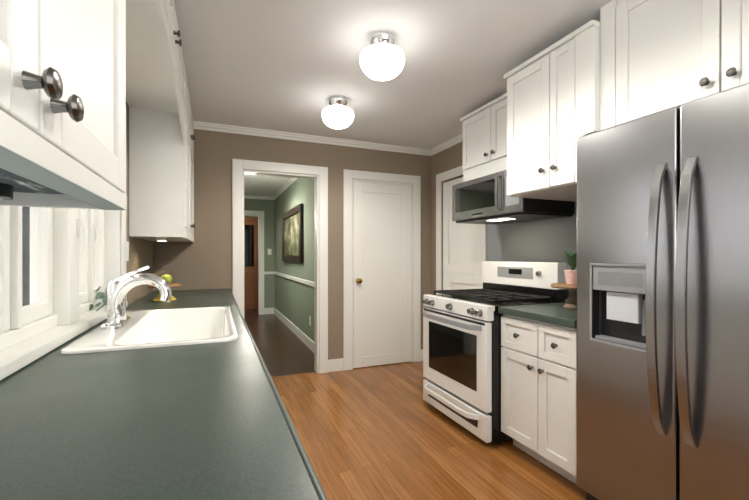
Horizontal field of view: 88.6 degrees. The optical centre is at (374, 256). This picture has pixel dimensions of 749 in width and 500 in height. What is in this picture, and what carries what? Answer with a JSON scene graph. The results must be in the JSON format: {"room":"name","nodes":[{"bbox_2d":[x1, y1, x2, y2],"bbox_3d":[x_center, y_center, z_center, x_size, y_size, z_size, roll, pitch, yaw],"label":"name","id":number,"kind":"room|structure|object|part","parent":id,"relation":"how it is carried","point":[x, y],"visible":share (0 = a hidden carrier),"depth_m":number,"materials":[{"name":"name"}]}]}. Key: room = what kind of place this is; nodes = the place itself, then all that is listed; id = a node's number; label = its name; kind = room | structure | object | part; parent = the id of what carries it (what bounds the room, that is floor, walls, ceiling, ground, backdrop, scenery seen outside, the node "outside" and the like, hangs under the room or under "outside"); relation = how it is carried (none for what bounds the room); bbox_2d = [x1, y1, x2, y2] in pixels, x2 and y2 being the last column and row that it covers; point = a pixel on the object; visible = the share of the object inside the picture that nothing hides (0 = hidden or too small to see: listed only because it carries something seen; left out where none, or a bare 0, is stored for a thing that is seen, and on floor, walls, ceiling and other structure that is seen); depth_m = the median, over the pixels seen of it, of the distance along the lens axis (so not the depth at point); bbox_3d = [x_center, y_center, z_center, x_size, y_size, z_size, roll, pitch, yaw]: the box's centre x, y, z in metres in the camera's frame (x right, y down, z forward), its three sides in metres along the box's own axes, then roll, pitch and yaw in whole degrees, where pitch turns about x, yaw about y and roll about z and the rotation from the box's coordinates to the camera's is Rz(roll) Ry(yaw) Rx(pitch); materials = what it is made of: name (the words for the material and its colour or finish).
{"room":"kitchen","nodes":[
{"label":"kitchen","id":0,"kind":"room"},
{"bbox_2d":[126,102,152,304],"bbox_3d":[-1.128,-0.003,1.025,0.300,2.410,5.160,0,0,-23],"label":"wall","id":1,"kind":"structure","parent":0,"point":[140,253],"depth_m":2.58,"materials":[{"name":"beige paint"}]},
{"bbox_2d":[0,110,123,207],"bbox_3d":[-0.295,-0.662,-0.188,0.303,1.083,2.038,0,0,-23],"label":"upper cabinet","id":2,"kind":"object","parent":1,"relation":"attached to","point":[36,170],"depth_m":0.50,"materials":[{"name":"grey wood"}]},
{"bbox_2d":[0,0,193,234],"bbox_3d":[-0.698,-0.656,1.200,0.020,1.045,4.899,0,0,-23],"label":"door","id":3,"kind":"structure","parent":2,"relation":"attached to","point":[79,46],"depth_m":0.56,"materials":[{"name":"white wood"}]},
{"bbox_2d":[0,193,127,379],"bbox_3d":[-1.242,-0.288,1.516,0.168,1.181,1.605,0,0,-23],"label":"window","id":4,"kind":"structure","parent":1,"relation":"in","point":[59,314],"depth_m":1.44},
{"bbox_2d":[22,207,99,307],"bbox_3d":[-1.262,-0.282,1.508,0.004,0.904,1.295,0,0,-23],"label":"window panel","id":5,"kind":"object","parent":4,"relation":"attached to","point":[36,302],"visible":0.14,"depth_m":1.36,"materials":[{"name":"clear glass"}]},
{"bbox_2d":[76,219,100,249],"bbox_3d":[-1.277,-0.089,1.725,0.033,0.120,0.379,0,0,-28],"label":"handle","id":6,"kind":"object","parent":4,"relation":"attached to","point":[79,223],"visible":1,"depth_m":1.57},
{"bbox_2d":[89,286,107,310],"bbox_3d":[-1.385,0.212,1.980,0.090,0.117,0.341,0,0,-23],"label":"sprig","id":7,"kind":"object","parent":4,"relation":"on","point":[103,295],"visible":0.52,"depth_m":1.89,"materials":[{"name":"green plant"}]},
{"bbox_2d":[126,241,128,260],"bbox_3d":[-1.155,0.065,1.521,0.032,0.323,1.875,0,0,-23],"label":"outlet box","id":8,"kind":"object","parent":1,"relation":"attached to","point":[127,250],"visible":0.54,"depth_m":2.35,"materials":[{"name":"grey plastic"}]},
{"bbox_2d":[126,0,185,144],"bbox_3d":[-1.035,-0.968,1.614,0.320,0.478,1.860,0,0,-23],"label":"upper cabinet","id":9,"kind":"object","parent":1,"relation":"attached to","point":[153,84],"depth_m":1.86,"materials":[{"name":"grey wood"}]},
{"bbox_3d":[-0.896,-0.842,1.673,0.018,0.225,1.858,0,0,-23],"label":"face of the left wall cabinets","id":10,"kind":"part","parent":9,"relation":"part of","materials":[{"name":"white wood"}]},
{"bbox_2d":[129,108,191,242],"bbox_3d":[-1.596,-0.668,2.940,0.303,1.083,1.018,0,0,-23],"label":"upper cabinet","id":11,"kind":"object","parent":1,"relation":"attached to","point":[155,138],"depth_m":2.47,"materials":[{"name":"grey wood"}]},
{"bbox_2d":[244,198,271,307],"bbox_3d":[-2.714,-0.016,7.730,1.320,2.410,0.120,0,0,-23],"label":"wall","id":12,"kind":"structure","parent":0,"point":[249,204],"depth_m":7.87,"materials":[{"name":"green paint"}]},
{"bbox_2d":[244,210,263,314],"bbox_3d":[-2.687,0.135,7.731,0.890,2.110,0.139,0,0,-23],"label":"door frame","id":13,"kind":"structure","parent":12,"relation":"attached to","point":[249,212],"depth_m":7.82,"materials":[{"name":"white wood"}]},
{"bbox_2d":[244,195,271,199],"bbox_3d":[-2.696,-1.189,7.645,1.290,0.062,0.048,0,0,-23],"label":"crown molding","id":14,"kind":"structure","parent":12,"relation":"attached to","point":[245,196],"depth_m":7.77,"materials":[{"name":"white wood"}]},
{"bbox_2d":[153,129,430,359],"bbox_3d":[-0.748,-0.008,3.913,3.220,2.410,0.120,0,0,-23],"label":"wall","id":15,"kind":"structure","parent":0,"point":[203,260],"depth_m":3.68,"materials":[{"name":"beige paint"}]},
{"bbox_2d":[232,159,327,373],"bbox_3d":[-0.932,0.142,3.836,0.920,2.110,0.160,0,0,-23],"label":"door frame","id":16,"kind":"structure","parent":15,"relation":"attached to","point":[239,166],"depth_m":3.90,"materials":[{"name":"white wood"}]},
{"bbox_2d":[193,121,429,155],"bbox_3d":[-0.632,-1.182,3.867,2.800,0.062,0.048,0,0,-23],"label":"crown molding","id":17,"kind":"structure","parent":15,"relation":"attached to","point":[207,126],"depth_m":3.83,"materials":[{"name":"white wood"}]},
{"bbox_2d":[328,350,422,372],"bbox_3d":[-0.615,1.132,3.829,2.800,0.130,0.140,0,0,-23],"label":"baseboard","id":18,"kind":"structure","parent":15,"relation":"attached to","point":[335,365],"depth_m":3.98,"materials":[{"name":"white wood"}]},
{"bbox_2d":[343,169,420,370],"bbox_3d":[0.076,0.143,4.244,0.915,2.105,0.139,0,0,-23],"label":"door frame","id":19,"kind":"structure","parent":15,"relation":"attached to","point":[350,175],"depth_m":4.14,"materials":[{"name":"white wood"}]},
{"bbox_2d":[353,181,410,367],"bbox_3d":[0.088,0.195,4.215,0.693,1.987,0.035,0,0,-23],"label":"closet door","id":20,"kind":"structure","parent":15,"relation":"in","point":[382,271],"depth_m":4.20,"materials":[{"name":"white wood"}]},
{"bbox_2d":[272,178,314,341],"bbox_3d":[-1.242,-0.012,6.090,0.140,2.410,4.280,0,0,-23],"label":"wall","id":21,"kind":"structure","parent":0,"point":[292,301],"depth_m":5.81,"materials":[{"name":"green paint"}]},
{"bbox_2d":[272,178,297,199],"bbox_3d":[-1.287,-1.186,6.004,0.048,0.062,4.160,0,0,-23],"label":"crown molding","id":22,"kind":"structure","parent":21,"relation":"attached to","point":[284,187],"depth_m":6.63,"materials":[{"name":"white wood"}]},
{"bbox_2d":[264,271,313,286],"bbox_3d":[-1.362,0.348,5.976,0.210,0.060,4.160,0,0,-23],"label":"trim","id":23,"kind":"structure","parent":21,"relation":"attached to","point":[306,282],"depth_m":5.93,"materials":[{"name":"white wood"}]},
{"bbox_2d":[264,307,314,353],"bbox_3d":[-1.883,1.128,5.760,1.340,0.130,4.160,0,0,-23],"label":"baseboard","id":24,"kind":"structure","parent":21,"relation":"attached to","point":[306,340],"depth_m":5.88,"materials":[{"name":"white wood"}]},
{"bbox_2d":[282,203,302,262],"bbox_3d":[-1.313,-0.322,6.071,0.044,0.830,1.580,0,0,-23],"label":"framed picture","id":25,"kind":"object","parent":21,"relation":"attached to","point":[292,234],"visible":1,"depth_m":5.93,"materials":[{"name":"brown wood"}]},
{"bbox_2d":[174,0,611,196],"bbox_3d":[-1.155,-1.255,4.889,3.220,0.080,12.320,0,0,-23],"label":"ceiling","id":26,"kind":"structure","parent":0,"point":[292,66],"depth_m":2.35,"materials":[{"name":"paint"}]},
{"bbox_2d":[328,96,347,105],"bbox_3d":[-0.284,-1.183,2.977,0.156,0.056,0.156,0,0,-23],"label":"ceiling light","id":27,"kind":"object","parent":26,"relation":"attached to","point":[337,100],"visible":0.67,"depth_m":2.92,"materials":[{"name":"silver metal"}]},
{"bbox_2d":[322,105,353,128],"bbox_3d":[-0.284,-1.074,2.977,0.250,0.160,0.250,0,0,-23],"label":"shade","id":28,"kind":"object","parent":27,"relation":"attached to","point":[337,116],"visible":1,"depth_m":2.89,"materials":[{"name":"white glass"}]},
{"bbox_2d":[368,31,395,44],"bbox_3d":[0.043,-1.181,2.138,0.156,0.056,0.156,0,0,-23],"label":"ceiling light","id":29,"kind":"object","parent":26,"relation":"attached to","point":[382,37],"visible":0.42,"depth_m":2.08,"materials":[{"name":"silver metal"}]},
{"bbox_2d":[360,43,404,80],"bbox_3d":[0.043,-1.072,2.139,0.250,0.160,0.250,0,0,-23],"label":"shade","id":30,"kind":"object","parent":29,"relation":"attached to","point":[382,61],"visible":1,"depth_m":2.06,"materials":[{"name":"white glass"}]},
{"bbox_2d":[244,309,586,499],"bbox_3d":[-1.321,1.220,4.825,3.800,0.050,12.320,0,0,-23],"label":"floor","id":31,"kind":"structure","parent":0,"point":[383,432],"depth_m":2.50,"materials":[{"name":"brown wood"}]},
{"bbox_2d":[244,217,257,308],"bbox_3d":[-3.243,0.158,8.664,1.240,2.060,0.490,0,0,-23],"label":"door","id":32,"kind":"structure","parent":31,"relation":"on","point":[250,263],"depth_m":8.68,"materials":[{"name":"brown wood"}]},
{"bbox_2d":[423,261,565,443],"bbox_3d":[0.822,0.621,2.855,0.734,1.155,0.794,0,0,-23],"label":"stove","id":33,"kind":"object","parent":31,"relation":"on","point":[484,401],"depth_m":2.65,"materials":[{"name":"white metal"}]},
{"bbox_3d":[0.515,0.739,2.728,0.070,0.602,0.703,0,0,-23],"label":"stove handle","id":34,"kind":"part","parent":33,"relation":"part of","materials":[{"name":"white metal"}]},
{"bbox_3d":[0.814,0.591,2.852,0.592,1.015,0.754,0,0,-23],"label":"stove panel","id":35,"kind":"part","parent":33,"relation":"part of","materials":[{"name":"white metal"}]},
{"bbox_3d":[0.800,0.243,2.846,0.621,0.279,0.702,0,0,-23],"label":"stove knob","id":36,"kind":"part","parent":33,"relation":"part of","materials":[{"name":"silver metal"}]},
{"bbox_3d":[0.845,0.295,2.864,0.485,0.034,0.734,0,0,-23],"label":"stove top grates","id":37,"kind":"part","parent":33,"relation":"part of","materials":[{"name":"black metal"}]},
{"bbox_2d":[501,314,576,484],"bbox_3d":[1.181,0.778,2.271,0.676,0.844,0.551,0,0,-23],"label":"base cabinet","id":38,"kind":"object","parent":31,"relation":"on","point":[538,417],"depth_m":2.11,"materials":[{"name":"white wood"}]},
{"bbox_3d":[0.887,0.546,2.132,0.028,0.190,0.306,0,0,-23],"label":"right base cabinet knob","id":39,"kind":"part","parent":38,"relation":"part of","materials":[{"name":"black metal"}]},
{"bbox_2d":[498,302,576,327],"bbox_3d":[1.185,0.335,2.272,0.668,0.040,0.551,0,0,-23],"label":"countertop","id":40,"kind":"structure","parent":38,"relation":"on","point":[556,313],"depth_m":2.19,"materials":[{"name":"laminate"}]},
{"bbox_2d":[550,247,576,309],"bbox_3d":[1.192,0.130,2.294,0.260,0.368,0.258,0,0,-23],"label":"potted plant","id":41,"kind":"object","parent":40,"relation":"on","point":[570,284],"visible":0.67,"depth_m":2.28,"materials":[{"name":"pink ceramic"}]},
{"bbox_2d":[576,83,748,499],"bbox_3d":[1.424,0.311,1.558,0.718,1.780,0.933,0,0,-23],"label":"fridge","id":42,"kind":"object","parent":31,"relation":"on","point":[589,496],"depth_m":1.49,"materials":[{"name":"silver metal"}]},
{"bbox_3d":[1.092,0.213,1.690,0.056,0.361,0.278,0,0,-23],"label":"fridge panel","id":43,"kind":"part","parent":42,"relation":"part of","materials":[{"name":"silver metal"}]},
{"bbox_3d":[1.106,0.273,1.692,0.078,1.705,0.442,0,0,-23],"label":"fridge door","id":44,"kind":"part","parent":42,"relation":"part of","materials":[{"name":"silver metal"}]},
{"bbox_3d":[1.123,0.169,1.455,0.084,1.070,0.138,0,0,-23],"label":"fridge handle","id":45,"kind":"part","parent":42,"relation":"part of","materials":[{"name":"silver metal"}]},
{"bbox_3d":[1.287,0.274,1.257,0.078,1.705,0.483,0,0,-23],"label":"fridge door","id":46,"kind":"part","parent":42,"relation":"part of","materials":[{"name":"silver metal"}]},
{"bbox_3d":[-0.717,0.775,1.198,0.588,0.853,4.916,0,0,-23],"label":"base cabinet","id":47,"kind":"object","parent":31,"relation":"on","visible":0},
{"bbox_2d":[0,289,318,499],"bbox_3d":[-0.703,0.327,1.203,0.619,0.040,4.918,0,0,-23],"label":"countertop","id":48,"kind":"structure","parent":47,"relation":"on","point":[205,421],"depth_m":0.69,"materials":[{"name":"laminate"}]},
{"bbox_2d":[101,266,171,329],"bbox_3d":[-1.032,0.168,1.694,0.249,0.250,0.260,0,0,-23],"label":"faucet","id":49,"kind":"object","parent":48,"relation":"on","point":[120,287],"visible":1,"depth_m":1.64,"materials":[{"name":"silver metal"}]},
{"bbox_2d":[60,306,238,353],"bbox_3d":[-0.918,0.392,1.725,0.535,0.197,0.950,0,0,-23],"label":"sink","id":50,"kind":"object","parent":48,"relation":"in","point":[141,329],"visible":0.58,"depth_m":1.97,"materials":[{"name":"white ceramic"}]},
{"bbox_2d":[147,273,180,301],"bbox_3d":[-1.442,0.209,2.639,0.206,0.189,0.206,0,0,-23],"label":"fruit stand","id":51,"kind":"object","parent":48,"relation":"on","point":[167,278],"visible":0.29,"depth_m":2.61,"materials":[{"name":"yellow ceramic"}]},
{"bbox_2d":[156,265,175,283],"bbox_3d":[-1.442,0.122,2.639,0.136,0.144,0.136,0,0,-23],"label":"dome","id":52,"kind":"object","parent":51,"relation":"on","point":[168,271],"visible":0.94,"depth_m":2.68,"materials":[{"name":"clear glass"}]},
{"bbox_2d":[229,289,327,499],"bbox_3d":[-0.412,0.327,1.324,0.012,0.040,4.918,0,0,-23],"label":"countertop edge","id":53,"kind":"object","parent":48,"relation":"attached to","point":[319,490],"depth_m":0.68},
{"bbox_2d":[431,142,576,298],"bbox_3d":[1.674,-0.005,2.126,0.120,2.410,5.040,0,0,-23],"label":"wall","id":54,"kind":"structure","parent":0,"point":[547,240],"depth_m":3.16,"materials":[{"name":"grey paint"}]},
{"bbox_2d":[429,134,461,155],"bbox_3d":[0.857,-1.182,3.868,0.048,0.062,1.050,0,0,-23],"label":"crown molding","id":55,"kind":"structure","parent":54,"relation":"attached to","point":[458,139],"depth_m":4.08,"materials":[{"name":"white wood"}]},
{"bbox_2d":[443,177,478,289],"bbox_3d":[0.884,0.195,3.915,0.035,1.987,0.628,0,0,-23],"label":"pantry door","id":56,"kind":"structure","parent":54,"relation":"in","point":[460,255],"depth_m":3.95,"materials":[{"name":"white wood"}]},
{"bbox_2d":[436,166,486,293],"bbox_3d":[0.859,0.144,3.904,0.020,2.105,0.850,0,0,-23],"label":"door frame","id":57,"kind":"structure","parent":54,"relation":"attached to","point":[449,174],"depth_m":4.21,"materials":[{"name":"white wood"}]},
{"bbox_2d":[460,94,503,175],"bbox_3d":[1.069,-0.945,2.956,0.356,0.445,0.794,0,0,-23],"label":"upper cabinet","id":58,"kind":"object","parent":54,"relation":"attached to","point":[497,165],"depth_m":2.96,"materials":[{"name":"white wood"}]},
{"bbox_2d":[452,170,573,224],"bbox_3d":[1.000,-0.433,2.928,0.504,0.316,0.794,0,0,-23],"label":"microwave","id":59,"kind":"object","parent":54,"relation":"attached to","point":[527,209],"depth_m":2.75,"materials":[{"name":"silver metal"}]},
{"bbox_3d":[0.906,-0.413,2.875,0.222,0.276,0.719,0,0,-23],"label":"mounted microwave panel","id":60,"kind":"part","parent":59,"relation":"part of","materials":[{"name":"silver metal"}]},
{"bbox_3d":[0.856,-0.441,2.667,0.038,0.248,0.022,0,0,-23],"label":"mounted microwave handle","id":61,"kind":"part","parent":59,"relation":"part of","materials":[{"name":"silver metal"}]},
{"bbox_2d":[504,20,599,201],"bbox_3d":[1.226,-0.761,2.255,0.603,0.770,0.611,0,0,-23],"label":"upper cabinet","id":62,"kind":"object","parent":54,"relation":"attached to","point":[595,75],"depth_m":1.92,"materials":[{"name":"white wood"}]},
{"bbox_2d":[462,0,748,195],"bbox_3d":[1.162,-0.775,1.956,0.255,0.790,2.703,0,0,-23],"label":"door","id":63,"kind":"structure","parent":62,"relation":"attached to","point":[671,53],"depth_m":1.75,"materials":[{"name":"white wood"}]},
{"bbox_2d":[600,0,624,129],"bbox_3d":[1.742,-0.905,1.040,0.583,0.603,2.145,0,0,-23],"label":"upper cabinet","id":64,"kind":"object","parent":54,"relation":"attached to","point":[607,12],"depth_m":1.83,"materials":[{"name":"white wood"}]}
]}

